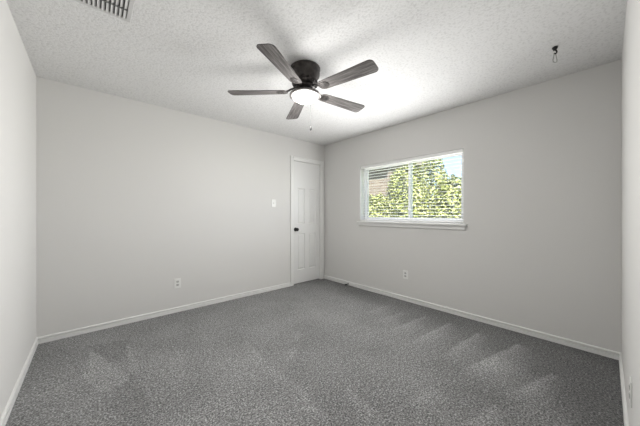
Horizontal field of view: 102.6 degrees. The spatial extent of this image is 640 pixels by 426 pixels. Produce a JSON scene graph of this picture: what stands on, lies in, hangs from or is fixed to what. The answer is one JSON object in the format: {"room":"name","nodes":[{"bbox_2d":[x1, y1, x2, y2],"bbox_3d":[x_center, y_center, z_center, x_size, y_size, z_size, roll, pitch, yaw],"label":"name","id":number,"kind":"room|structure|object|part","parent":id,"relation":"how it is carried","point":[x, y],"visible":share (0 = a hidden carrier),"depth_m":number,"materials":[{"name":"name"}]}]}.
{"room":"empty bedroom","nodes":[
{"label":"empty bedroom","id":0,"kind":"room"},
{"bbox_2d":[0,0,35,417],"bbox_3d":[-1.411,-0.033,0.901,0.160,2.440,3.704,0,0,-42],"label":"wall","id":1,"kind":"structure","parent":0,"point":[17,74],"depth_m":1.67,"materials":[{"name":"white paint"}]},
{"bbox_2d":[0,338,37,425],"bbox_3d":[-1.395,1.157,1.014,0.014,0.061,3.530,0,0,-42],"label":"baseboard","id":2,"kind":"structure","parent":1,"relation":"attached to","point":[3,420],"depth_m":1.69,"materials":[{"name":"white paint"}]},
{"bbox_2d":[36,76,323,336],"bbox_3d":[-1.306,-0.033,3.587,3.896,2.440,0.160,0,0,-42],"label":"wall","id":3,"kind":"structure","parent":0,"point":[134,198],"depth_m":2.88,"materials":[{"name":"white paint"}]},
{"bbox_2d":[36,283,290,343],"bbox_3d":[-1.533,1.157,3.268,2.814,0.061,0.014,0,0,-42],"label":"baseboard","id":4,"kind":"structure","parent":3,"relation":"attached to","point":[56,336],"depth_m":2.88,"materials":[{"name":"white paint"}]},
{"bbox_2d":[174,278,180,288],"bbox_3d":[-1.724,0.840,3.101,0.072,0.116,0.008,0,0,-42],"label":"wall outlet","id":5,"kind":"object","parent":3,"relation":"attached to","point":[177,282],"visible":1,"depth_m":3.10,"materials":[{"name":"white plastic"}]},
{"bbox_2d":[294,161,319,283],"bbox_3d":[-0.215,0.144,4.461,0.602,2.062,0.105,0,0,-42],"label":"door","id":6,"kind":"structure","parent":3,"relation":"in","point":[306,175],"depth_m":4.47,"materials":[{"name":"white paint"}]},
{"bbox_2d":[290,156,323,285],"bbox_3d":[-0.243,0.116,4.485,0.731,2.143,0.118,0,0,-42],"label":"door frame","id":7,"kind":"structure","parent":3,"relation":"attached to","point":[292,158],"depth_m":4.53,"materials":[{"name":"white paint"}]},
{"bbox_2d":[5,279,623,425],"bbox_3d":[-0.072,1.247,2.206,3.896,0.120,3.864,0,0,-42],"label":"floor","id":8,"kind":"structure","parent":0,"point":[316,352],"depth_m":1.89,"materials":[{"name":"grey carpet"}]},
{"bbox_2d":[6,0,626,145],"bbox_3d":[-0.072,-1.313,2.206,3.896,0.120,3.864,0,0,-42],"label":"ceiling","id":9,"kind":"structure","parent":0,"point":[431,57],"depth_m":1.94,"materials":[{"name":"white paint"}]},
{"bbox_2d":[74,0,134,22],"bbox_3d":[-1.288,-1.244,1.461,0.356,0.016,0.246,0,0,-42],"label":"ceiling vent","id":10,"kind":"object","parent":9,"relation":"in","point":[121,9],"visible":1,"depth_m":1.54,"materials":[{"name":"grey metal"}]},
{"bbox_2d":[228,43,378,130],"bbox_3d":[-0.091,-1.005,2.213,1.260,0.494,1.270,0,0,-42],"label":"ceiling fan","id":11,"kind":"object","parent":9,"relation":"hanging from","point":[304,75],"visible":1,"depth_m":2.10,"materials":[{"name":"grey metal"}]},
{"bbox_3d":[-0.533,-1.051,2.221,0.511,0.006,0.136,0,10,2],"label":"blade","id":12,"kind":"part","parent":11,"relation":"part of","materials":[{"name":"grey wood"}]},
{"bbox_3d":[-0.264,-1.051,1.827,0.136,0.006,0.511,11,4,19],"label":"blade","id":13,"kind":"part","parent":11,"relation":"part of","materials":[{"name":"grey wood"}]},
{"bbox_3d":[-0.242,-1.051,2.598,0.136,0.006,0.511,-10,3,-16],"label":"blade","id":14,"kind":"part","parent":11,"relation":"part of","materials":[{"name":"grey wood"}]},
{"bbox_3d":[-0.128,-0.986,2.209,0.226,0.052,0.226,0,0,-42],"label":"lamp shade","id":15,"kind":"part","parent":11,"relation":"part of","materials":[{"name":"white glass"}]},
{"bbox_3d":[0.207,-1.051,2.437,0.511,0.006,0.136,0,-10,-34],"label":"blade","id":16,"kind":"part","parent":11,"relation":"part of","materials":[{"name":"grey wood"}]},
{"bbox_3d":[0.193,-1.051,1.961,0.511,0.006,0.136,0,-10,38],"label":"blade","id":17,"kind":"part","parent":11,"relation":"part of","materials":[{"name":"grey wood"}]},
{"bbox_2d":[552,46,557,62],"bbox_3d":[1.765,-1.193,1.925,0.036,0.118,0.036,0,0,-42],"label":"ceiling hook","id":18,"kind":"object","parent":9,"relation":"attached to","point":[554,48],"visible":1,"depth_m":1.92,"materials":[{"name":"black metal"}]},
{"bbox_2d":[324,59,620,352],"bbox_3d":[1.374,-0.033,3.392,0.160,2.440,3.704,0,0,-42],"label":"wall","id":19,"kind":"structure","parent":0,"point":[539,249],"depth_m":2.59,"materials":[{"name":"white paint"}]},
{"bbox_2d":[403,270,407,278],"bbox_3d":[1.166,0.830,3.498,0.008,0.116,0.072,0,0,-42],"label":"wall outlet","id":20,"kind":"object","parent":19,"relation":"attached to","point":[405,273],"visible":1,"depth_m":3.50,"materials":[{"name":"white plastic"}]},
{"bbox_2d":[357,148,466,230],"bbox_3d":[1.188,-0.286,3.558,0.195,0.957,1.600,0,0,-42],"label":"window","id":21,"kind":"structure","parent":19,"relation":"in","point":[365,200],"depth_m":3.57,"materials":[{"name":"white plastic"}]},
{"bbox_3d":[1.023,-0.325,3.862,0.020,0.810,0.788,0,0,-42],"label":"sash","id":22,"kind":"part","parent":21,"relation":"part of","materials":[{"name":"white plastic"}]},
{"bbox_2d":[361,149,462,222],"bbox_3d":[1.171,-0.324,3.543,0.062,0.863,1.502,0,0,-42],"label":"window blind","id":23,"kind":"object","parent":21,"relation":"attached to","point":[458,151],"visible":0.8,"depth_m":3.43,"materials":[{"name":"white plastic"}]},
{"bbox_3d":[1.174,-0.735,3.546,0.052,0.041,1.502,0,0,-42],"label":"head rail","id":24,"kind":"part","parent":23,"relation":"part of","materials":[{"name":"white plastic"}]},
{"bbox_3d":[1.174,0.098,3.546,0.050,0.018,1.502,0,0,-42],"label":"rail","id":25,"kind":"part","parent":23,"relation":"part of","materials":[{"name":"white plastic"}]},
{"bbox_3d":[1.167,0.154,3.540,0.139,0.077,1.600,0,0,-42],"label":"sill","id":26,"kind":"part","parent":21,"relation":"part of","materials":[{"name":"white paint"}]},
{"bbox_3d":[1.240,-0.320,3.605,0.055,0.890,1.530,0,0,-42],"label":"frame","id":27,"kind":"part","parent":21,"relation":"part of","materials":[{"name":"white plastic"}]},
{"bbox_3d":[1.479,-0.325,3.319,0.020,0.810,0.716,0,0,-42],"label":"sash","id":28,"kind":"part","parent":21,"relation":"part of","materials":[{"name":"clear glass"}]},
{"bbox_2d":[324,275,619,359],"bbox_3d":[1.256,1.157,3.393,0.014,0.061,3.544,0,0,-42],"label":"baseboard","id":29,"kind":"structure","parent":19,"relation":"attached to","point":[560,340],"depth_m":2.69,"materials":[{"name":"white paint"}]},
{"bbox_2d":[621,0,639,425],"bbox_3d":[1.162,-0.033,0.826,3.576,2.440,0.160,0,0,-42],"label":"wall","id":30,"kind":"structure","parent":0,"point":[630,59],"depth_m":1.23,"materials":[{"name":"white paint"}]},
{"bbox_2d":[619,353,628,425],"bbox_3d":[1.104,1.157,0.890,3.548,0.061,0.014,0,0,-42],"label":"baseboard","id":31,"kind":"structure","parent":30,"relation":"attached to","point":[624,403],"depth_m":1.62,"materials":[{"name":"white paint"}]},
{"bbox_2d":[629,377,631,407],"bbox_3d":[1.470,0.842,1.214,0.072,0.116,0.008,0,0,-42],"label":"wall outlet","id":32,"kind":"object","parent":30,"relation":"attached to","point":[630,379],"visible":1,"depth_m":1.19,"materials":[{"name":"white plastic"}]},
{"label":"outside","id":33,"kind":"structure","parent":0,"visible":0},
{"bbox_3d":[15.101,1.587,18.150,39.700,0.100,60.000,0,0,-42],"label":"ground","id":34,"kind":"structure","parent":33,"visible":0},
{"bbox_2d":[369,192,391,216],"bbox_3d":[1.556,0.481,6.971,0.922,2.122,0.914,0,0,-42],"label":"shrub","id":35,"kind":"object","parent":34,"relation":"on","point":[382,203],"visible":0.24,"depth_m":6.76,"materials":[{"name":"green plant"}]},
{"bbox_2d":[369,162,425,216],"bbox_3d":[0.861,-0.763,14.137,3.480,4.600,9.000,0,0,-42],"label":"neighbor house","id":36,"kind":"structure","parent":34,"relation":"on","point":[381,188],"depth_m":10.53,"materials":[{"name":"brown brick"}]},
{"bbox_2d":[386,168,413,216],"bbox_3d":[2.374,0.082,7.590,0.960,2.918,0.950,0,0,-42],"label":"shrub","id":37,"kind":"object","parent":34,"relation":"on","point":[390,190],"visible":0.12,"depth_m":7.49,"materials":[{"name":"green plant"}]},
{"bbox_2d":[392,163,429,217],"bbox_3d":[2.200,0.114,6.255,0.909,2.855,0.920,0,0,-42],"label":"shrub","id":38,"kind":"object","parent":34,"relation":"on","point":[421,192],"visible":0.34,"depth_m":6.04,"materials":[{"name":"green plant"}]},
{"bbox_2d":[416,159,447,217],"bbox_3d":[3.024,-0.074,6.882,0.928,3.230,0.936,0,0,-42],"label":"shrub","id":39,"kind":"object","parent":34,"relation":"on","point":[430,187],"visible":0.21,"depth_m":6.64,"materials":[{"name":"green plant"}]},
{"bbox_2d":[430,174,460,217],"bbox_3d":[2.843,0.345,5.536,0.893,2.395,0.924,0,0,-42],"label":"shrub","id":40,"kind":"object","parent":34,"relation":"on","point":[442,210],"visible":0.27,"depth_m":5.36,"materials":[{"name":"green plant"}]}
]}

